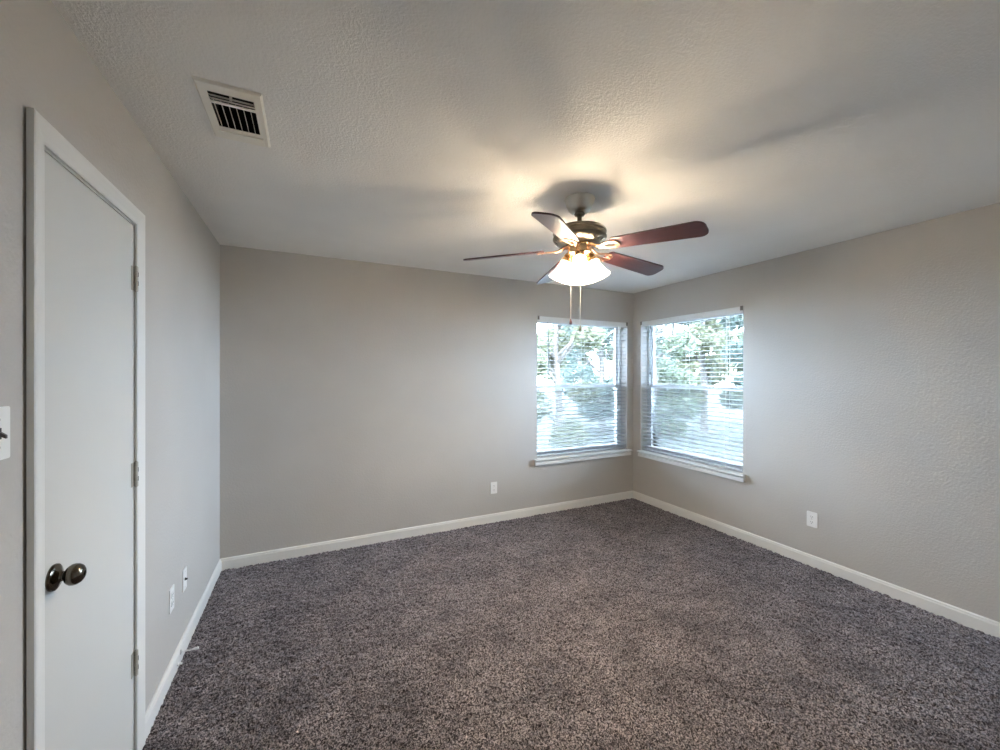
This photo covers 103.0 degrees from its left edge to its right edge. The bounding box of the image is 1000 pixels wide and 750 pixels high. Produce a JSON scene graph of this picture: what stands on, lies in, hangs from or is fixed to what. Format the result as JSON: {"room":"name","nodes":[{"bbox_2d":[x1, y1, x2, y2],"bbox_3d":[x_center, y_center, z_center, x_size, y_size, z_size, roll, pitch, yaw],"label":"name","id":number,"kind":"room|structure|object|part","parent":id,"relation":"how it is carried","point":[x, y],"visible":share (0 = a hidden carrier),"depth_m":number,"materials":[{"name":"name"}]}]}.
{"room":"empty bedroom","nodes":[
{"label":"empty bedroom","id":0,"kind":"room"},
{"bbox_2d":[0,0,219,749],"bbox_3d":[-1.283,0.274,1.048,0.200,2.490,4.538,0,0,-26],"label":"wall","id":1,"kind":"structure","parent":0,"point":[45,68],"depth_m":1.58,"materials":[{"name":"beige paint"}]},
{"bbox_2d":[0,406,9,459],"bbox_3d":[-1.070,0.126,0.854,0.015,0.114,0.070,0,0,-26],"label":"light switch","id":2,"kind":"object","parent":1,"relation":"attached to","point":[5,410],"visible":1,"depth_m":0.87,"materials":[{"name":"white plastic"}]},
{"bbox_2d":[26,107,144,749],"bbox_3d":[-1.286,0.419,1.245,0.161,2.099,0.706,0,0,-26],"label":"door","id":3,"kind":"structure","parent":1,"relation":"in","point":[85,240],"depth_m":1.17,"materials":[{"name":"grey paint"}]},
{"bbox_3d":[-1.131,0.529,1.055,0.045,0.055,0.055,0,0,-26],"label":"knob","id":4,"kind":"part","parent":3,"relation":"part of","materials":[{"name":"brown metal"}]},
{"bbox_3d":[-1.285,0.445,1.244,0.035,2.022,0.574,0,0,-26],"label":"panel","id":5,"kind":"part","parent":3,"relation":"part of","materials":[{"name":"grey paint"}]},
{"bbox_2d":[169,584,173,613],"bbox_3d":[-1.593,1.088,1.934,0.007,0.114,0.070,0,0,-26],"label":"wall outlet","id":6,"kind":"object","parent":1,"relation":"attached to","point":[171,591],"visible":1,"depth_m":1.92,"materials":[{"name":"white plastic"}]},
{"bbox_2d":[145,559,221,740],"bbox_3d":[-1.757,1.427,2.281,0.014,0.096,1.542,0,0,-26],"label":"baseboard","id":7,"kind":"structure","parent":1,"relation":"attached to","point":[152,711],"depth_m":1.98,"materials":[{"name":"white paint"}]},
{"bbox_2d":[180,646,198,653],"bbox_3d":[-1.593,1.409,2.042,0.076,0.024,0.022,0,0,-31],"label":"door stop","id":8,"kind":"object","parent":7,"relation":"attached to","point":[197,647],"visible":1,"depth_m":2.04,"materials":[{"name":"silver metal"}]},
{"bbox_2d":[182,566,187,592],"bbox_3d":[-1.686,1.094,2.135,0.015,0.114,0.070,0,0,-26],"label":"cable jack","id":9,"kind":"object","parent":1,"relation":"attached to","point":[184,572],"visible":1,"depth_m":2.12,"materials":[{"name":"white plastic"}]},
{"bbox_2d":[220,245,632,558],"bbox_3d":[-0.215,0.270,3.982,4.264,2.490,0.170,0,0,-26],"label":"wall","id":10,"kind":"structure","parent":0,"point":[415,392],"depth_m":3.49,"materials":[{"name":"beige paint"}]},
{"bbox_2d":[220,491,632,570],"bbox_3d":[-0.254,1.427,3.865,4.094,0.096,0.014,0,0,-26],"label":"baseboard","id":11,"kind":"structure","parent":10,"relation":"attached to","point":[344,543],"depth_m":3.57,"materials":[{"name":"white paint"}]},
{"bbox_2d":[491,482,496,493],"bbox_3d":[-0.060,1.123,3.961,0.070,0.114,0.007,0,0,-26],"label":"wall outlet","id":12,"kind":"object","parent":10,"relation":"attached to","point":[493,484],"visible":1,"depth_m":3.96,"materials":[{"name":"white plastic"}]},
{"bbox_2d":[534,322,631,465],"bbox_3d":[0.919,0.162,4.502,1.317,1.563,0.223,0,0,-26],"label":"window","id":13,"kind":"structure","parent":10,"relation":"in","point":[617,361],"depth_m":4.59,"materials":[{"name":"grey plastic"}]},
{"bbox_3d":[0.883,-0.225,4.578,1.183,0.740,0.024,0,0,-26],"label":"sash","id":14,"kind":"part","parent":13,"relation":"part of","materials":[{"name":"clear glass"}]},
{"bbox_3d":[0.894,0.482,4.554,1.183,0.742,0.024,0,0,-26],"label":"sash","id":15,"kind":"part","parent":13,"relation":"part of","materials":[{"name":"glass"}]},
{"bbox_2d":[537,316,627,457],"bbox_3d":[0.936,0.127,4.466,1.235,1.495,0.083,0,0,-26],"label":"window blind","id":16,"kind":"object","parent":13,"relation":"attached to","point":[539,318],"visible":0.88,"depth_m":4.43,"materials":[{"name":"white plastic"}]},
{"bbox_3d":[0.526,0.142,4.285,0.002,1.437,0.055,0,0,-26],"label":"ladder cord","id":17,"kind":"part","parent":16,"relation":"part of","materials":[{"name":"white fabric"}]},
{"bbox_3d":[0.929,0.865,4.481,1.221,0.020,0.049,0,0,-26],"label":"rail","id":18,"kind":"part","parent":16,"relation":"part of","materials":[{"name":"white plastic"}]},
{"bbox_3d":[0.934,0.887,4.470,1.317,0.019,0.148,0,0,-26],"label":"sill","id":19,"kind":"part","parent":13,"relation":"part of","materials":[{"name":"white paint"}]},
{"bbox_3d":[0.872,0.487,4.600,1.185,0.735,0.007,0,0,-26],"label":"screen frame","id":20,"kind":"part","parent":13,"relation":"part of","materials":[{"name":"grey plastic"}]},
{"bbox_2d":[51,0,999,292],"bbox_3d":[0.641,-1.030,1.968,4.464,0.120,4.538,0,0,-26],"label":"ceiling","id":21,"kind":"structure","parent":0,"point":[424,134],"depth_m":1.51,"materials":[{"name":"paint"}]},
{"bbox_2d":[191,75,270,146],"bbox_3d":[-0.988,-1.019,1.492,0.198,0.135,0.355,0,0,-26],"label":"ceiling vent","id":22,"kind":"object","parent":21,"relation":"in","point":[233,113],"visible":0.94,"depth_m":1.52,"materials":[{"name":"white metal"}]},
{"bbox_2d":[463,192,708,331],"bbox_3d":[0.470,-0.604,2.225,1.213,0.734,1.245,0,0,-26],"label":"ceiling fan","id":23,"kind":"object","parent":21,"relation":"hanging from","point":[580,266],"visible":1,"depth_m":2.12,"materials":[{"name":"wood"}]},
{"bbox_3d":[0.020,-0.670,2.243,0.454,0.008,0.124,-4,14,6],"label":"fan blade","id":24,"kind":"part","parent":23,"relation":"part of","materials":[{"name":"brown wood"}]},
{"bbox_3d":[0.353,-0.671,2.608,0.124,0.008,0.454,-14,-1,-12],"label":"fan blade","id":25,"kind":"part","parent":23,"relation":"part of","materials":[{"name":"wood"}]},
{"bbox_3d":[0.265,-0.669,1.813,0.124,0.008,0.454,15,10,23],"label":"fan blade","id":26,"kind":"part","parent":23,"relation":"part of","materials":[{"name":"brown wood"}]},
{"bbox_3d":[0.336,-0.575,2.215,0.129,0.139,0.132,0,0,-26],"label":"lamp shade","id":27,"kind":"part","parent":23,"relation":"part of","materials":[{"name":"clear glass"}]},
{"bbox_3d":[0.372,-0.636,2.208,0.078,0.066,0.078,0,0,-26],"label":"lamp arm","id":28,"kind":"part","parent":23,"relation":"part of","materials":[{"name":"gold metal"}]},
{"bbox_3d":[0.390,-0.480,2.160,0.019,0.374,0.003,0,0,-37],"label":"pull chain","id":29,"kind":"part","parent":23,"relation":"part of","materials":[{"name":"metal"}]},
{"bbox_3d":[0.456,-0.575,2.299,0.132,0.139,0.129,0,0,-26],"label":"lamp shade","id":30,"kind":"part","parent":23,"relation":"part of","materials":[{"name":"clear glass"}]},
{"bbox_3d":[0.426,-0.636,2.130,0.078,0.066,0.078,0,0,-26],"label":"lamp arm","id":31,"kind":"part","parent":23,"relation":"part of","materials":[{"name":"gold metal"}]},
{"bbox_3d":[0.420,-0.575,2.094,0.132,0.139,0.129,0,0,-26],"label":"lamp shade","id":32,"kind":"part","parent":23,"relation":"part of","materials":[{"name":"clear glass"}]},
{"bbox_3d":[0.439,-0.450,2.176,0.003,0.382,0.008,0,0,-3],"label":"pull chain","id":33,"kind":"part","parent":23,"relation":"part of","materials":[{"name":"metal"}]},
{"bbox_3d":[0.505,-0.636,2.184,0.078,0.066,0.078,0,0,-26],"label":"lamp arm","id":34,"kind":"part","parent":23,"relation":"part of","materials":[{"name":"gold metal"}]},
{"bbox_3d":[0.541,-0.575,2.178,0.129,0.139,0.132,0,0,-26],"label":"lamp shade","id":35,"kind":"part","parent":23,"relation":"part of","materials":[{"name":"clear glass"}]},
{"bbox_3d":[0.804,-0.670,2.405,0.454,0.008,0.124,5,-16,-30],"label":"fan blade","id":36,"kind":"part","parent":23,"relation":"part of","materials":[{"name":"brown wood"}]},
{"bbox_3d":[0.750,-0.669,1.913,0.454,0.008,0.124,6,-10,42],"label":"fan blade","id":37,"kind":"part","parent":23,"relation":"part of","materials":[{"name":"brown wood"}]},
{"bbox_2d":[142,498,999,749],"bbox_3d":[0.615,1.470,1.962,4.221,0.016,4.245,0,0,-26],"label":"floor","id":38,"kind":"structure","parent":0,"point":[628,624],"depth_m":2.11,"materials":[{"name":"carpet"}]},
{"bbox_2d":[633,203,999,621],"bbox_3d":[2.612,0.276,2.822,0.170,2.490,4.368,0,0,-26],"label":"wall","id":39,"kind":"structure","parent":0,"point":[871,363],"depth_m":2.73,"materials":[{"name":"beige paint"}]},
{"bbox_2d":[637,313,745,481],"bbox_3d":[1.966,0.164,4.117,0.223,1.563,1.258,0,0,-26],"label":"window","id":40,"kind":"structure","parent":39,"relation":"in","point":[717,471],"depth_m":4.30,"materials":[{"name":"grey plastic"}]},
{"bbox_3d":[2.040,-0.222,4.160,0.004,0.692,1.113,0,0,-26],"label":"pane","id":41,"kind":"part","parent":40,"relation":"part of","materials":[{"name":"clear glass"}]},
{"bbox_3d":[2.014,0.485,4.149,0.004,0.694,1.113,0,0,-26],"label":"pane","id":42,"kind":"part","parent":40,"relation":"part of","materials":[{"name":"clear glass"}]},
{"bbox_2d":[640,306,742,472],"bbox_3d":[1.927,0.129,4.107,0.083,1.495,1.211,0,0,-26],"label":"window blind","id":43,"kind":"object","parent":40,"relation":"attached to","point":[735,310],"visible":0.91,"depth_m":4.05,"materials":[{"name":"white plastic"}]},
{"bbox_3d":[1.750,0.143,4.506,0.055,1.437,0.002,0,0,-26],"label":"ladder cord","id":44,"kind":"part","parent":43,"relation":"part of","materials":[{"name":"white fabric"}]},
{"bbox_3d":[1.939,0.144,4.113,0.055,1.437,0.002,0,0,-26],"label":"ladder cord","id":45,"kind":"part","parent":43,"relation":"part of","materials":[{"name":"white fabric"}]},
{"bbox_3d":[1.939,0.867,4.114,0.049,0.020,1.197,0,0,-26],"label":"rail","id":46,"kind":"part","parent":43,"relation":"part of","materials":[{"name":"white plastic"}]},
{"bbox_3d":[2.128,0.145,3.719,0.055,1.437,0.002,0,0,-26],"label":"ladder cord","id":47,"kind":"part","parent":43,"relation":"part of","materials":[{"name":"white fabric"}]},
{"bbox_3d":[1.931,0.889,4.102,0.148,0.019,1.258,0,0,-26],"label":"sill","id":48,"kind":"part","parent":40,"relation":"part of","materials":[{"name":"white paint"}]},
{"bbox_3d":[2.014,0.485,4.149,0.024,0.742,1.159,0,0,-26],"label":"sash","id":49,"kind":"part","parent":40,"relation":"part of","materials":[{"name":"grey plastic"}]},
{"bbox_3d":[2.040,-0.222,4.160,0.024,0.740,1.159,0,0,-26],"label":"sash","id":50,"kind":"part","parent":40,"relation":"part of","materials":[{"name":"glass"}]},
{"bbox_2d":[807,511,816,527],"bbox_3d":[2.398,1.111,3.061,0.007,0.114,0.070,0,0,-26],"label":"wall outlet","id":51,"kind":"object","parent":39,"relation":"attached to","point":[811,516],"visible":1,"depth_m":3.06,"materials":[{"name":"white plastic"}]},
{"bbox_2d":[633,491,999,637],"bbox_3d":[2.493,1.433,2.855,0.014,0.096,4.184,0,0,-26],"label":"baseboard","id":52,"kind":"structure","parent":39,"relation":"attached to","point":[966,618],"depth_m":2.83,"materials":[{"name":"white paint"}]},
{"label":"outside","id":53,"kind":"structure","parent":0,"visible":0},
{"bbox_2d":[537,388,742,463],"bbox_3d":[8.062,1.792,22.952,62.400,0.100,62.400,0,0,-26],"label":"ground","id":54,"kind":"structure","parent":53,"point":[551,390],"depth_m":12.90,"materials":[{"name":"white concrete"}]},
{"bbox_2d":[537,324,607,448],"bbox_3d":[1.199,-0.376,8.539,2.179,4.578,2.176,0,0,14],"label":"tree","id":55,"kind":"object","parent":54,"relation":"on","point":[556,346],"visible":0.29,"depth_m":8.38,"materials":[{"name":"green plant"}]},
{"bbox_2d":[541,327,613,414],"bbox_3d":[3.646,-1.039,18.199,3.750,5.876,2.877,0,0,3],"label":"tree","id":56,"kind":"object","parent":54,"relation":"on","point":[610,357],"visible":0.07,"depth_m":18.05,"materials":[{"name":"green plant"}]},
{"bbox_2d":[549,324,675,430],"bbox_3d":[3.259,-1.221,12.535,3.722,6.260,3.434,0,0,43],"label":"tree","id":57,"kind":"object","parent":54,"relation":"on","point":[602,378],"visible":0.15,"depth_m":12.43,"materials":[{"name":"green plant"}]},
{"bbox_2d":[611,320,700,438],"bbox_3d":[3.513,-0.518,8.944,1.963,4.868,2.300,0,0,21],"label":"tree","id":58,"kind":"object","parent":54,"relation":"on","point":[670,349],"visible":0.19,"depth_m":8.47,"materials":[{"name":"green plant"}]},
{"bbox_2d":[655,324,700,414],"bbox_3d":[7.466,-1.377,17.561,2.816,6.567,3.096,0,0,33],"label":"tree","id":59,"kind":"object","parent":54,"relation":"on","point":[696,364],"visible":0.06,"depth_m":16.80,"materials":[{"name":"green plant"}]},
{"bbox_2d":[666,318,737,433],"bbox_3d":[6.452,-0.910,12.582,2.423,5.647,2.056,0,0,-26],"label":"tree","id":60,"kind":"object","parent":54,"relation":"on","point":[703,351],"visible":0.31,"depth_m":12.24,"materials":[{"name":"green plant"}]},
{"bbox_2d":[716,315,742,416],"bbox_3d":[6.854,-0.964,10.079,2.354,5.766,2.476,0,0,31],"label":"tree","id":61,"kind":"object","parent":54,"relation":"on","point":[737,348],"visible":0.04,"depth_m":10.49,"materials":[{"name":"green plant"}]},
{"bbox_2d":[718,315,742,410],"bbox_3d":[10.193,-1.120,15.189,2.775,6.070,3.353,0,0,-26],"label":"tree","id":62,"kind":"object","parent":54,"relation":"on","point":[739,336],"visible":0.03,"depth_m":15.65,"materials":[{"name":"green plant"}]}
]}

